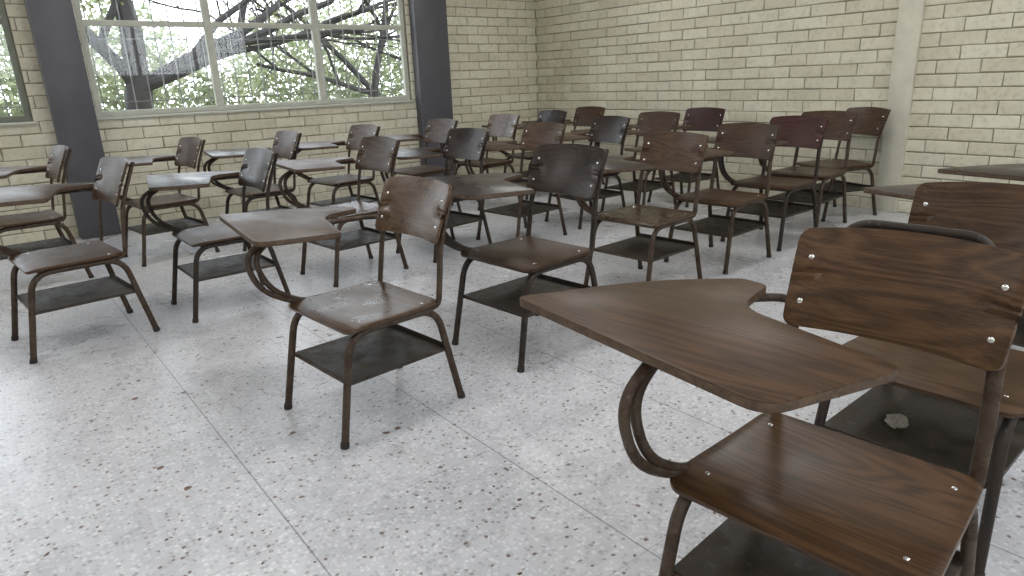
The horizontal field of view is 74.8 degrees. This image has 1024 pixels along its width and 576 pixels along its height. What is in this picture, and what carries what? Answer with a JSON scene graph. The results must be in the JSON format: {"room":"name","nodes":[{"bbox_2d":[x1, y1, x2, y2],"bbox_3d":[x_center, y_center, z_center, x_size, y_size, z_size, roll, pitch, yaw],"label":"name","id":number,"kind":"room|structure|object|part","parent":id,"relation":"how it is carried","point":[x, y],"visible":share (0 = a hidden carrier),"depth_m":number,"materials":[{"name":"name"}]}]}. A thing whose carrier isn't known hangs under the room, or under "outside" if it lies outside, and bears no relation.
{"room":"classroom","nodes":[
{"label":"classroom","id":0,"kind":"room"},
{"bbox_2d":[24,0,120,239],"bbox_3d":[-3.733,-1.914,5.539,0.310,3.030,0.160,-15,22,-36],"label":"concrete pillar","id":1,"kind":"structure","parent":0,"point":[53,26],"depth_m":5.58,"materials":[{"name":"grey paint"}]},
{"bbox_2d":[0,0,537,245],"bbox_3d":[-3.241,-2.108,6.099,9.020,3.030,0.150,-15,22,-36],"label":"wall","id":2,"kind":"structure","parent":0,"point":[404,5],"depth_m":6.81,"materials":[{"name":"beige brick"}]},
{"bbox_2d":[0,38,21,115],"bbox_3d":[-5.216,-1.831,4.610,2.910,1.555,0.012,-15,22,-36],"label":"bars","id":3,"kind":"object","parent":2,"relation":"in","point":[6,107],"visible":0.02,"depth_m":5.54,"materials":[{"name":"metal"}]},
{"bbox_2d":[0,0,32,122],"bbox_3d":[-5.166,-1.814,4.550,2.870,1.515,0.053,-15,22,-36],"label":"frame","id":4,"kind":"object","parent":2,"relation":"attached to","point":[4,21],"visible":0.99,"depth_m":5.47,"materials":[{"name":"grey metal"}]},
{"bbox_2d":[0,121,36,125],"bbox_3d":[-5.117,-1.074,4.755,2.910,0.022,0.105,-15,22,-36],"label":"sill","id":5,"kind":"structure","parent":2,"relation":"attached to","point":[30,122],"depth_m":5.50,"materials":[{"name":"paint"}]},
{"bbox_2d":[86,26,213,110],"bbox_3d":[-3.290,-2.020,6.157,0.963,0.711,0.012,-15,22,-36],"label":"bars","id":6,"kind":"object","parent":2,"relation":"in","point":[89,38],"depth_m":6.13,"materials":[{"name":"metal"}]},
{"bbox_2d":[73,0,409,117],"bbox_3d":[-2.447,-2.561,6.599,3.160,1.515,0.053,-15,22,-36],"label":"frame","id":7,"kind":"object","parent":2,"relation":"attached to","point":[206,23],"visible":0.94,"depth_m":6.46,"materials":[{"name":"paint"}]},
{"bbox_2d":[97,100,414,119],"bbox_3d":[-2.398,-1.821,6.804,3.200,0.022,0.105,-15,22,-36],"label":"sill","id":8,"kind":"structure","parent":2,"relation":"attached to","point":[401,101],"depth_m":6.58,"materials":[{"name":"paint"}]},
{"bbox_2d":[214,28,317,104],"bbox_3d":[-2.465,-2.246,6.779,0.974,0.711,0.012,-15,22,-36],"label":"bars","id":9,"kind":"object","parent":2,"relation":"in","point":[230,39],"depth_m":6.76,"materials":[{"name":"metal"}]},
{"bbox_2d":[0,0,537,245],"bbox_3d":[-3.191,-2.091,6.038,9.018,3.028,0.016,-15,22,-36],"label":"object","id":10,"kind":"structure","parent":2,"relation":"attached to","point":[485,41],"depth_m":7.00,"materials":[{"name":"beige brick"}]},
{"bbox_2d":[319,29,403,99],"bbox_3d":[-1.642,-2.473,7.399,0.953,0.709,0.012,-15,22,-36],"label":"bars","id":11,"kind":"object","parent":2,"relation":"in","point":[332,39],"depth_m":7.38,"materials":[{"name":"metal"}]},
{"bbox_2d":[408,0,455,176],"bbox_3d":[-0.930,-2.692,7.676,0.430,3.030,0.120,-15,22,-36],"label":"concrete pillar","id":12,"kind":"structure","parent":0,"point":[428,18],"depth_m":7.66,"materials":[{"name":"grey paint"}]},
{"bbox_2d":[0,177,1023,575],"bbox_3d":[-0.269,0.366,3.058,9.320,0.100,9.480,-15,22,-36],"label":"floor","id":13,"kind":"structure","parent":0,"point":[128,448],"depth_m":2.45,"materials":[{"name":"stone"}]},
{"bbox_2d":[0,145,93,277],"bbox_3d":[-3.409,-0.512,4.618,0.682,0.886,0.902,-17,23,-40],"label":"chair","id":14,"kind":"object","parent":13,"relation":"on","point":[53,169],"visible":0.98,"depth_m":4.53,"materials":[{"name":"brown paint"}]},
{"bbox_3d":[-3.271,-0.459,4.468,0.415,0.027,0.481,-17,23,-40],"label":"seat","id":15,"kind":"part","parent":14,"relation":"part of","materials":[{"name":"brown wood"}]},
{"bbox_2d":[0,235,71,259],"bbox_3d":[-3.258,-0.278,4.530,0.432,0.035,0.422,-17,23,-40],"label":"storage shelf","id":16,"kind":"object","parent":14,"relation":"attached to","point":[61,241],"depth_m":4.58,"materials":[{"name":"black metal"}]},
{"bbox_3d":[-3.076,-0.849,4.547,0.130,0.226,0.444,-17,23,-40],"label":"backrest","id":17,"kind":"part","parent":14,"relation":"part of","materials":[{"name":"brown wood"}]},
{"bbox_2d":[0,156,159,363],"bbox_3d":[-2.397,-0.214,3.523,0.689,0.895,0.911,-18,23,-42],"label":"chair","id":18,"kind":"object","parent":13,"relation":"on","point":[111,171],"visible":1,"depth_m":3.40,"materials":[{"name":"brown paint"}]},
{"bbox_3d":[-2.251,-0.162,3.377,0.420,0.028,0.486,-18,23,-42],"label":"seat","id":19,"kind":"part","parent":18,"relation":"part of","materials":[{"name":"brown wood"}]},
{"bbox_2d":[17,273,134,314],"bbox_3d":[-2.238,0.020,3.439,0.437,0.035,0.426,-18,23,-42],"label":"storage shelf","id":20,"kind":"object","parent":18,"relation":"attached to","point":[112,286],"depth_m":3.41,"materials":[{"name":"grey metal"}]},
{"bbox_3d":[-2.062,-0.558,3.463,0.131,0.228,0.448,-18,23,-42],"label":"backrest","id":21,"kind":"part","parent":18,"relation":"part of","materials":[{"name":"brown wood"}]},
{"bbox_2d":[99,137,219,266],"bbox_3d":[-2.795,-0.709,5.200,0.669,0.869,0.885,-18,23,-42],"label":"chair","id":22,"kind":"object","parent":13,"relation":"on","point":[188,148],"visible":0.8,"depth_m":5.09,"materials":[{"name":"brown paint"}]},
{"bbox_3d":[-2.654,-0.658,5.058,0.407,0.027,0.472,-18,23,-42],"label":"seat","id":23,"kind":"part","parent":22,"relation":"part of","materials":[{"name":"brown wood"}]},
{"bbox_2d":[128,216,204,235],"bbox_3d":[-2.642,-0.481,5.118,0.424,0.034,0.414,-18,23,-42],"label":"storage shelf","id":24,"kind":"object","parent":22,"relation":"attached to","point":[187,222],"depth_m":5.09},
{"bbox_3d":[-2.470,-1.043,5.141,0.127,0.222,0.435,-18,23,-42],"label":"backrest","id":25,"kind":"part","parent":22,"relation":"part of","materials":[{"name":"brown wood"}]},
{"bbox_2d":[139,148,290,322],"bbox_3d":[-1.806,-0.370,3.990,0.669,0.869,0.885,-16,22,-37],"label":"chair","id":26,"kind":"object","parent":13,"relation":"on","point":[256,164],"visible":0.81,"depth_m":3.84,"materials":[{"name":"black paint"}]},
{"bbox_3d":[-1.678,-0.315,3.837,0.407,0.027,0.472,-16,22,-37],"label":"seat","id":27,"kind":"part","parent":26,"relation":"part of","materials":[{"name":"brown wood"}]},
{"bbox_2d":[178,253,273,281],"bbox_3d":[-1.665,-0.138,3.897,0.424,0.034,0.414,-16,22,-37],"label":"storage shelf","id":28,"kind":"object","parent":26,"relation":"attached to","point":[209,269],"depth_m":3.85,"materials":[{"name":"black metal"}]},
{"bbox_3d":[-1.478,-0.695,3.903,0.127,0.222,0.435,-16,22,-37],"label":"backrest","id":29,"kind":"part","parent":26,"relation":"part of","materials":[{"name":"brown wood"}]},
{"bbox_2d":[203,130,301,250],"bbox_3d":[-2.168,-0.843,5.551,0.669,0.869,0.885,-16,22,-38],"label":"chair","id":30,"kind":"object","parent":13,"relation":"on","point":[285,141],"visible":0.73,"depth_m":5.41,"materials":[{"name":"black paint"}]},
{"bbox_3d":[-2.038,-0.789,5.400,0.407,0.027,0.472,-16,22,-38],"label":"seat","id":31,"kind":"part","parent":30,"relation":"part of","materials":[{"name":"brown wood"}]},
{"bbox_2d":[239,204,293,212],"bbox_3d":[-2.025,-0.613,5.460,0.424,0.034,0.414,-16,22,-38],"label":"storage shelf","id":32,"kind":"object","parent":30,"relation":"attached to","point":[280,206],"depth_m":5.63,"materials":[{"name":"black metal"}]},
{"bbox_3d":[-1.841,-1.170,5.470,0.127,0.222,0.435,-16,22,-38],"label":"backrest","id":33,"kind":"part","parent":30,"relation":"part of","materials":[{"name":"brown wood"}]},
{"bbox_2d":[288,124,379,225],"bbox_3d":[-1.633,-0.990,5.954,0.669,0.869,0.885,-18,23,-42],"label":"chair","id":34,"kind":"object","parent":13,"relation":"on","point":[356,132],"visible":0.73,"depth_m":5.85,"materials":[{"name":"brown paint"}]},
{"bbox_3d":[-1.492,-0.939,5.811,0.407,0.027,0.472,-18,23,-42],"label":"seat","id":35,"kind":"part","parent":34,"relation":"part of","materials":[{"name":"brown wood"}]},
{"bbox_2d":[310,194,376,205],"bbox_3d":[-1.480,-0.763,5.872,0.424,0.034,0.414,-18,23,-42],"label":"storage shelf","id":36,"kind":"object","parent":34,"relation":"attached to","point":[353,197],"depth_m":5.90,"materials":[{"name":"black metal"}]},
{"bbox_3d":[-1.308,-1.324,5.895,0.127,0.222,0.435,-18,23,-42],"label":"backrest","id":37,"kind":"part","parent":34,"relation":"part of","materials":[{"name":"brown wood"}]},
{"bbox_2d":[271,136,408,286],"bbox_3d":[-1.219,-0.561,4.529,0.669,0.869,0.885,-18,23,-41],"label":"chair","id":38,"kind":"object","parent":13,"relation":"on","point":[375,153],"visible":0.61,"depth_m":4.43,"materials":[{"name":"brown paint"}]},
{"bbox_3d":[-1.080,-0.510,4.385,0.407,0.027,0.472,-18,23,-41],"label":"seat","id":39,"kind":"part","parent":38,"relation":"part of","materials":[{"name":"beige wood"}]},
{"bbox_2d":[313,226,394,250],"bbox_3d":[-1.068,-0.333,4.445,0.424,0.034,0.414,-18,23,-41],"label":"storage shelf","id":40,"kind":"object","parent":38,"relation":"attached to","point":[364,236],"depth_m":4.40,"materials":[{"name":"black metal"}]},
{"bbox_3d":[-0.893,-0.893,4.465,0.127,0.222,0.435,-18,23,-41],"label":"backrest","id":41,"kind":"part","parent":38,"relation":"part of","materials":[{"name":"brown wood"}]},
{"bbox_2d":[219,176,464,449],"bbox_3d":[-0.729,0.005,2.684,0.666,0.852,0.950,-18,23,-41],"label":"chair","id":42,"kind":"object","parent":13,"relation":"on","point":[370,313],"visible":1,"depth_m":2.53,"materials":[{"name":"brown paint"}]},
{"bbox_3d":[-0.560,0.062,2.517,0.399,0.026,0.462,-18,23,-41],"label":"seat","id":43,"kind":"part","parent":42,"relation":"part of","materials":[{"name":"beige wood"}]},
{"bbox_2d":[295,324,443,385],"bbox_3d":[-0.548,0.235,2.576,0.416,0.033,0.406,-18,23,-41],"label":"storage shelf","id":44,"kind":"object","parent":42,"relation":"attached to","point":[379,352],"depth_m":2.55,"materials":[{"name":"grey metal"}]},
{"bbox_3d":[-0.377,-0.314,2.596,0.125,0.217,0.427,-18,23,-41],"label":"backrest","id":45,"kind":"part","parent":42,"relation":"part of","materials":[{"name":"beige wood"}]},
{"bbox_2d":[381,118,461,211],"bbox_3d":[-0.995,-1.150,6.387,0.669,0.869,0.885,-17,23,-40],"label":"chair","id":46,"kind":"object","parent":13,"relation":"on","point":[436,131],"visible":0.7,"depth_m":6.29,"materials":[{"name":"brown paint"}]},
{"bbox_3d":[-0.858,-1.098,6.240,0.407,0.027,0.472,-17,23,-40],"label":"seat","id":47,"kind":"part","parent":46,"relation":"part of","materials":[{"name":"brown wood"}]},
{"bbox_3d":[-0.668,-1.481,6.317,0.127,0.222,0.435,-17,23,-40],"label":"backrest","id":48,"kind":"part","parent":46,"relation":"part of","materials":[{"name":"brown wood"}]},
{"bbox_2d":[380,128,491,262],"bbox_3d":[-0.662,-0.730,4.998,0.669,0.869,0.885,-18,23,-42],"label":"chair","id":49,"kind":"object","parent":13,"relation":"on","point":[461,143],"visible":0.42,"depth_m":4.92,"materials":[{"name":"black paint"}]},
{"bbox_2d":[446,210,482,228],"bbox_3d":[-0.508,-0.502,4.916,0.424,0.034,0.414,-18,23,-42],"label":"storage shelf","id":50,"kind":"object","parent":49,"relation":"attached to","point":[456,218],"depth_m":4.92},
{"bbox_3d":[-0.337,-1.063,4.939,0.127,0.222,0.435,-18,23,-42],"label":"backrest","id":51,"kind":"part","parent":49,"relation":"part of","materials":[{"name":"brown wood"}]},
{"bbox_2d":[440,114,519,210],"bbox_3d":[-0.418,-1.301,6.797,0.669,0.869,0.885,-17,22,-39],"label":"chair","id":52,"kind":"object","parent":13,"relation":"on","point":[499,125],"visible":0.59,"depth_m":6.67,"materials":[{"name":"brown paint"}]},
{"bbox_3d":[-0.284,-1.248,6.648,0.407,0.027,0.472,-17,22,-39],"label":"seat","id":53,"kind":"part","parent":52,"relation":"part of","materials":[{"name":"brown wood"}]},
{"bbox_3d":[-0.091,-1.630,6.722,0.127,0.222,0.435,-17,22,-39],"label":"backrest","id":54,"kind":"part","parent":52,"relation":"part of","materials":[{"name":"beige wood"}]},
{"bbox_2d":[464,122,566,239],"bbox_3d":[-0.082,-0.851,5.313,0.669,0.869,0.885,-18,23,-41],"label":"chair","id":55,"kind":"object","parent":13,"relation":"on","point":[535,134],"visible":0.46,"depth_m":5.23,"materials":[{"name":"brown paint"}]},
{"bbox_2d":[485,200,558,217],"bbox_3d":[0.069,-0.623,5.229,0.424,0.034,0.414,-18,23,-41],"label":"storage shelf","id":56,"kind":"object","parent":55,"relation":"attached to","point":[511,210],"depth_m":5.20,"materials":[{"name":"black metal"}]},
{"bbox_3d":[0.057,-0.799,5.169,0.407,0.027,0.472,-18,23,-41],"label":"seat","id":57,"kind":"part","parent":55,"relation":"part of","materials":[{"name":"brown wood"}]},
{"bbox_3d":[0.244,-1.183,5.249,0.127,0.222,0.435,-18,23,-41],"label":"backrest","id":58,"kind":"part","parent":55,"relation":"part of","materials":[{"name":"brown wood"}]},
{"bbox_2d":[426,143,608,372],"bbox_3d":[-0.077,-0.216,3.231,0.692,0.899,0.916,-17,23,-40],"label":"chair","id":59,"kind":"object","parent":13,"relation":"on","point":[568,169],"visible":0.92,"depth_m":3.10,"materials":[{"name":"black paint"}]},
{"bbox_3d":[0.064,-0.162,3.079,0.422,0.028,0.488,-17,23,-40],"label":"seat","id":60,"kind":"part","parent":59,"relation":"part of","materials":[{"name":"brown wood"}]},
{"bbox_2d":[464,274,591,317],"bbox_3d":[0.076,0.021,3.141,0.439,0.035,0.428,-17,23,-40],"label":"storage shelf","id":61,"kind":"object","parent":59,"relation":"attached to","point":[505,296],"depth_m":3.17,"materials":[{"name":"grey metal"}]},
{"bbox_3d":[0.261,-0.558,3.158,0.132,0.229,0.451,-17,23,-40],"label":"backrest","id":62,"kind":"part","parent":59,"relation":"part of","materials":[{"name":"brown wood"}]},
{"bbox_2d":[482,110,566,199],"bbox_3d":[0.092,-1.472,7.280,0.669,0.869,0.885,-14,21,-34],"label":"chair","id":63,"kind":"object","parent":13,"relation":"on","point":[557,116],"visible":0.4,"depth_m":7.15,"materials":[{"name":"black paint"}]},
{"bbox_2d":[511,170,527,176],"bbox_3d":[0.224,-1.238,7.180,0.424,0.034,0.414,-14,21,-34],"label":"storage shelf","id":64,"kind":"object","parent":63,"relation":"attached to","point":[525,173],"depth_m":7.15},
{"bbox_3d":[0.211,-1.415,7.120,0.407,0.027,0.472,-14,21,-34],"label":"seat","id":65,"kind":"part","parent":63,"relation":"part of","materials":[{"name":"brown wood"}]},
{"bbox_3d":[0.420,-1.792,7.176,0.127,0.222,0.435,-14,21,-34],"label":"backrest","id":66,"kind":"part","parent":63,"relation":"part of","materials":[{"name":"brown wood"}]},
{"bbox_2d":[521,106,604,184],"bbox_3d":[0.554,-1.629,7.725,0.669,0.869,0.885,-16,22,-38],"label":"chair","id":67,"kind":"object","parent":13,"relation":"on","point":[584,116],"visible":0.26,"depth_m":7.68,"materials":[{"name":"brown paint"}]},
{"bbox_3d":[0.656,-1.591,7.612,0.668,0.855,0.570,-16,22,-38],"label":"frame","id":68,"kind":"part","parent":67,"relation":"part of","materials":[{"name":"brown paint"}]},
{"bbox_3d":[0.881,-1.956,7.644,0.127,0.222,0.435,-16,22,-38],"label":"backrest","id":69,"kind":"part","parent":67,"relation":"part of","materials":[{"name":"brown wood"}]},
{"bbox_2d":[521,116,630,228],"bbox_3d":[0.506,-1.043,5.855,0.669,0.869,0.885,-14,21,-33],"label":"chair","id":70,"kind":"object","parent":13,"relation":"on","point":[610,129],"visible":0.43,"depth_m":5.71,"materials":[{"name":"black paint"}]},
{"bbox_2d":[552,188,620,201],"bbox_3d":[0.635,-0.809,5.754,0.424,0.034,0.414,-14,21,-33],"label":"storage shelf","id":71,"kind":"object","parent":70,"relation":"attached to","point":[604,193],"depth_m":5.70,"materials":[{"name":"brown metal"}]},
{"bbox_3d":[0.834,-1.361,5.746,0.127,0.222,0.435,-14,21,-33],"label":"backrest","id":72,"kind":"part","parent":70,"relation":"part of","materials":[{"name":"brown wood"}]},
{"bbox_2d":[571,111,679,211],"bbox_3d":[1.004,-1.161,6.168,0.669,0.869,0.885,-18,23,-42],"label":"chair","id":73,"kind":"object","parent":13,"relation":"on","point":[654,121],"visible":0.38,"depth_m":6.09,"materials":[{"name":"brown paint"}]},
{"bbox_2d":[608,179,671,191],"bbox_3d":[1.158,-0.933,6.087,0.424,0.034,0.414,-18,23,-42],"label":"storage shelf","id":74,"kind":"object","parent":73,"relation":"attached to","point":[651,185],"depth_m":6.06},
{"bbox_3d":[1.329,-1.494,6.110,0.127,0.222,0.435,-18,23,-42],"label":"backrest","id":75,"kind":"part","parent":73,"relation":"part of","materials":[{"name":"brown wood"}]},
{"bbox_2d":[575,132,708,284],"bbox_3d":[0.624,-0.472,4.011,0.669,0.869,0.885,-17,23,-40],"label":"chair","id":76,"kind":"object","parent":13,"relation":"on","point":[669,151],"visible":0.8,"depth_m":3.89,"materials":[{"name":"brown paint"}]},
{"bbox_2d":[595,233,694,261],"bbox_3d":[0.772,-0.243,3.925,0.424,0.034,0.414,-17,23,-40],"label":"storage shelf","id":77,"kind":"object","parent":76,"relation":"attached to","point":[637,247],"depth_m":3.91,"materials":[{"name":"black metal"}]},
{"bbox_3d":[0.760,-0.419,3.865,0.407,0.027,0.472,-17,23,-40],"label":"seat","id":78,"kind":"part","parent":76,"relation":"part of","materials":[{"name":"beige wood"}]},
{"bbox_3d":[0.950,-0.802,3.941,0.127,0.222,0.435,-17,23,-40],"label":"backrest","id":79,"kind":"part","parent":76,"relation":"part of","materials":[{"name":"brown wood"}]},
{"bbox_2d":[628,107,725,207],"bbox_3d":[1.530,-1.305,6.566,0.669,0.869,0.885,-16,22,-38],"label":"chair","id":80,"kind":"object","parent":13,"relation":"on","point":[710,119],"visible":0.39,"depth_m":6.47,"materials":[{"name":"brown paint"}]},
{"bbox_2d":[657,172,715,182],"bbox_3d":[1.673,-1.075,6.475,0.424,0.034,0.414,-16,22,-38],"label":"storage shelf","id":81,"kind":"object","parent":80,"relation":"attached to","point":[684,177],"depth_m":6.45,"materials":[{"name":"brown metal"}]},
{"bbox_3d":[1.857,-1.632,6.484,0.127,0.222,0.435,-16,22,-38],"label":"backrest","id":82,"kind":"part","parent":80,"relation":"part of","materials":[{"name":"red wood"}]},
{"bbox_2d":[624,122,779,274],"bbox_3d":[1.214,-0.642,4.481,0.669,0.869,0.885,-17,22,-39],"label":"chair","id":83,"kind":"object","parent":13,"relation":"on","point":[745,140],"visible":0.88,"depth_m":4.35,"materials":[{"name":"brown paint"}]},
{"bbox_2d":[675,214,764,236],"bbox_3d":[1.360,-0.412,4.393,0.424,0.034,0.414,-17,22,-39],"label":"storage shelf","id":84,"kind":"object","parent":83,"relation":"attached to","point":[716,225],"depth_m":4.38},
{"bbox_3d":[1.348,-0.589,4.332,0.407,0.027,0.472,-17,22,-39],"label":"seat","id":85,"kind":"part","parent":83,"relation":"part of","materials":[{"name":"brown wood"}]},
{"bbox_3d":[1.542,-0.970,4.406,0.127,0.222,0.435,-17,22,-39],"label":"backrest","id":86,"kind":"part","parent":83,"relation":"part of","materials":[{"name":"brown wood"}]},
{"bbox_2d":[708,115,828,251],"bbox_3d":[1.741,-0.810,4.952,0.669,0.869,0.885,-16,22,-38],"label":"chair","id":87,"kind":"object","parent":13,"relation":"on","point":[799,131],"visible":0.76,"depth_m":4.81,"materials":[{"name":"black paint"}]},
{"bbox_2d":[731,199,812,217],"bbox_3d":[1.884,-0.579,4.861,0.424,0.034,0.414,-16,22,-38],"label":"storage shelf","id":88,"kind":"object","parent":87,"relation":"attached to","point":[775,207],"depth_m":4.83,"materials":[{"name":"black metal"}]},
{"bbox_3d":[1.872,-0.755,4.801,0.407,0.027,0.472,-16,22,-38],"label":"seat","id":89,"kind":"part","parent":87,"relation":"part of","materials":[{"name":"brown wood"}]},
{"bbox_3d":[2.069,-1.136,4.871,0.127,0.222,0.435,-16,22,-38],"label":"backrest","id":90,"kind":"part","parent":87,"relation":"part of","materials":[{"name":"red wood"}]},
{"bbox_2d":[520,220,1023,575],"bbox_3d":[0.481,0.326,1.457,0.697,0.880,0.885,-18,23,-41],"label":"chair","id":91,"kind":"object","parent":13,"relation":"on","point":[797,497],"visible":1,"depth_m":1.31,"materials":[{"name":"brown paint"}]},
{"bbox_2d":[674,518,962,575],"bbox_3d":[0.622,0.563,1.365,0.424,0.034,0.414,-18,23,-41],"label":"storage shelf","id":92,"kind":"object","parent":91,"relation":"attached to","point":[733,548],"depth_m":1.39,"materials":[{"name":"grey metal"}]},
{"bbox_3d":[0.609,0.386,1.305,0.407,0.027,0.472,-18,23,-41],"label":"seat","id":93,"kind":"part","parent":91,"relation":"part of","materials":[{"name":"brown wood"}]},
{"bbox_3d":[0.796,0.003,1.385,0.127,0.222,0.435,-18,23,-41],"label":"backrest","id":94,"kind":"part","parent":91,"relation":"part of","materials":[{"name":"brown wood"}]},
{"bbox_2d":[758,110,856,224],"bbox_3d":[2.162,-0.956,5.366,0.669,0.869,0.885,-17,23,-40],"label":"chair","id":95,"kind":"object","parent":13,"relation":"on","point":[840,126],"visible":0.63,"depth_m":5.22,"materials":[{"name":"brown paint"}]},
{"bbox_2d":[768,189,842,203],"bbox_3d":[2.310,-0.726,5.280,0.424,0.034,0.414,-17,23,-40],"label":"storage shelf","id":96,"kind":"object","parent":95,"relation":"attached to","point":[804,195],"depth_m":5.26,"materials":[{"name":"black metal"}]},
{"bbox_3d":[2.298,-0.903,5.220,0.407,0.027,0.472,-17,23,-40],"label":"seat","id":97,"kind":"part","parent":95,"relation":"part of","materials":[{"name":"brown wood"}]},
{"bbox_3d":[2.488,-1.286,5.296,0.127,0.222,0.435,-17,23,-40],"label":"backrest","id":98,"kind":"part","parent":95,"relation":"part of","materials":[{"name":"brown wood"}]},
{"bbox_2d":[796,107,890,221],"bbox_3d":[2.711,-1.047,5.590,0.615,0.869,0.472,-8,18,-17],"label":"chair","id":99,"kind":"object","parent":13,"relation":"on","point":[871,121],"visible":0.73,"depth_m":5.53,"materials":[{"name":"brown paint"}]},
{"bbox_3d":[2.680,-1.032,5.584,0.407,0.027,0.472,-8,18,-17],"label":"seat","id":100,"kind":"part","parent":99,"relation":"part of","materials":[{"name":"brown wood"}]},
{"bbox_2d":[807,180,870,191],"bbox_3d":[2.694,-0.855,5.642,0.424,0.034,0.414,-8,18,-17],"label":"storage shelf","id":101,"kind":"object","parent":99,"relation":"attached to","point":[837,184],"depth_m":5.61,"materials":[{"name":"brown metal"}]},
{"bbox_3d":[2.929,-1.387,5.566,0.127,0.222,0.435,-8,18,-17],"label":"backrest","id":102,"kind":"part","parent":99,"relation":"part of","materials":[{"name":"brown wood"}]},
{"bbox_2d":[814,182,1023,575],"bbox_3d":[1.188,0.185,1.838,0.615,0.869,0.472,-16,22,-38],"label":"chair","id":103,"kind":"object","parent":13,"relation":"on","point":[940,398],"visible":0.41,"depth_m":1.86,"materials":[{"name":"black paint"}]},
{"bbox_2d":[884,413,908,428],"bbox_3d":[1.077,0.370,1.873,0.058,0.036,0.060,-15,22,-36],"label":"crumpled paper","id":104,"kind":"object","parent":103,"relation":"on","point":[895,421],"visible":1,"depth_m":1.86,"materials":[{"name":"beige paper"}]},
{"bbox_3d":[1.188,0.192,1.840,0.615,0.855,0.472,-16,22,-38],"label":"frame","id":105,"kind":"part","parent":103,"relation":"part of","materials":[{"name":"black paint"}]},
{"bbox_2d":[825,384,1023,483],"bbox_3d":[1.176,0.380,1.881,0.424,0.034,0.414,-16,22,-38],"label":"storage shelf","id":106,"kind":"object","parent":103,"relation":"attached to","point":[940,432],"depth_m":1.87,"materials":[{"name":"grey metal"}]},
{"bbox_3d":[1.164,0.203,1.821,0.407,0.027,0.472,-16,22,-38],"label":"seat","id":107,"kind":"part","parent":103,"relation":"part of","materials":[{"name":"brown wood"}]},
{"bbox_3d":[1.361,-0.178,1.891,0.127,0.222,0.435,-16,22,-38],"label":"backrest","id":108,"kind":"part","parent":103,"relation":"part of","materials":[{"name":"brown wood"}]},
{"bbox_2d":[863,182,1023,346],"bbox_3d":[1.871,-0.081,2.604,0.669,0.869,0.885,-14,21,-34],"label":"chair","id":109,"kind":"object","parent":13,"relation":"on","point":[898,191],"visible":0.02,"depth_m":2.64,"materials":[{"name":"black paint"}]},
{"bbox_3d":[1.965,-0.040,2.484,0.668,0.855,0.570,-14,21,-34],"label":"frame","id":110,"kind":"part","parent":109,"relation":"part of","materials":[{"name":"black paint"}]},
{"bbox_2d":[1013,310,1023,343],"bbox_3d":[2.003,0.153,2.504,0.424,0.034,0.414,-14,21,-34],"label":"storage shelf","id":111,"kind":"object","parent":109,"relation":"attached to","point":[1019,335],"depth_m":2.49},
{"bbox_2d":[937,164,1023,180],"bbox_3d":[2.453,-0.241,3.042,0.669,0.869,0.885,-16,22,-38],"label":"chair","id":112,"kind":"object","parent":13,"relation":"on","point":[1015,172],"visible":0.71,"depth_m":3.06,"materials":[{"name":"brown paint"}]},
{"bbox_2d":[536,0,1023,213],"bbox_3d":[3.249,-2.110,5.287,0.150,3.030,9.180,-15,22,-36],"label":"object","id":113,"kind":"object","parent":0,"point":[935,73],"depth_m":6.02,"materials":[{"name":"beige brick"}]},
{"bbox_2d":[875,0,925,212],"bbox_3d":[3.134,-2.101,5.274,0.050,3.030,0.180,-15,22,-36],"label":"post","id":114,"kind":"object","parent":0,"point":[910,19],"visible":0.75,"depth_m":5.42,"materials":[{"name":"beige paint"}]},
{"bbox_3d":[2.583,-0.147,-0.912,9.020,3.030,0.164,-15,22,-36],"label":"wall","id":115,"kind":"structure","parent":0,"visible":0},
{"bbox_2d":[535,0,1023,212],"bbox_3d":[3.186,-2.092,5.239,0.016,3.028,9.178,-15,22,-36],"label":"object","id":116,"kind":"structure","parent":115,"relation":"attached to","point":[602,90],"depth_m":6.08,"materials":[{"name":"beige brick"}]},
{"label":"outside","id":117,"kind":"structure","parent":0,"visible":0},
{"bbox_3d":[-15.115,-7.398,30.109,75.000,0.200,52.720,-15,22,-36],"label":"ground","id":118,"kind":"structure","parent":117,"visible":0},
{"bbox_2d":[3,0,132,34],"bbox_3d":[-7.402,-3.334,6.313,8.132,5.765,6.164,-15,22,-36],"label":"tree","id":119,"kind":"object","parent":118,"relation":"on","point":[122,3],"visible":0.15,"depth_m":8.88,"materials":[{"name":"green plant"}]},
{"bbox_2d":[0,0,404,116],"bbox_3d":[-10.362,-9.328,26.024,42.932,5.942,4.692,-15,22,-36],"label":"shrubbery","id":120,"kind":"object","parent":118,"relation":"on","point":[241,69],"visible":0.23,"depth_m":25.68,"materials":[{"name":"green plant"}]},
{"bbox_2d":[84,0,396,104],"bbox_3d":[-3.105,-6.698,13.377,10.550,7.650,5.344,-15,22,-36],"label":"tree","id":121,"kind":"object","parent":118,"relation":"on","point":[326,45],"visible":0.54,"depth_m":13.93,"materials":[{"name":"green plant"}]},
{"bbox_2d":[85,0,401,109],"bbox_3d":[-4.163,-5.915,10.905,9.993,7.728,8.071,-15,22,-36],"label":"tree","id":122,"kind":"object","parent":118,"relation":"on","point":[133,48],"visible":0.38,"depth_m":10.12,"materials":[{"name":"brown plant"}]}
]}

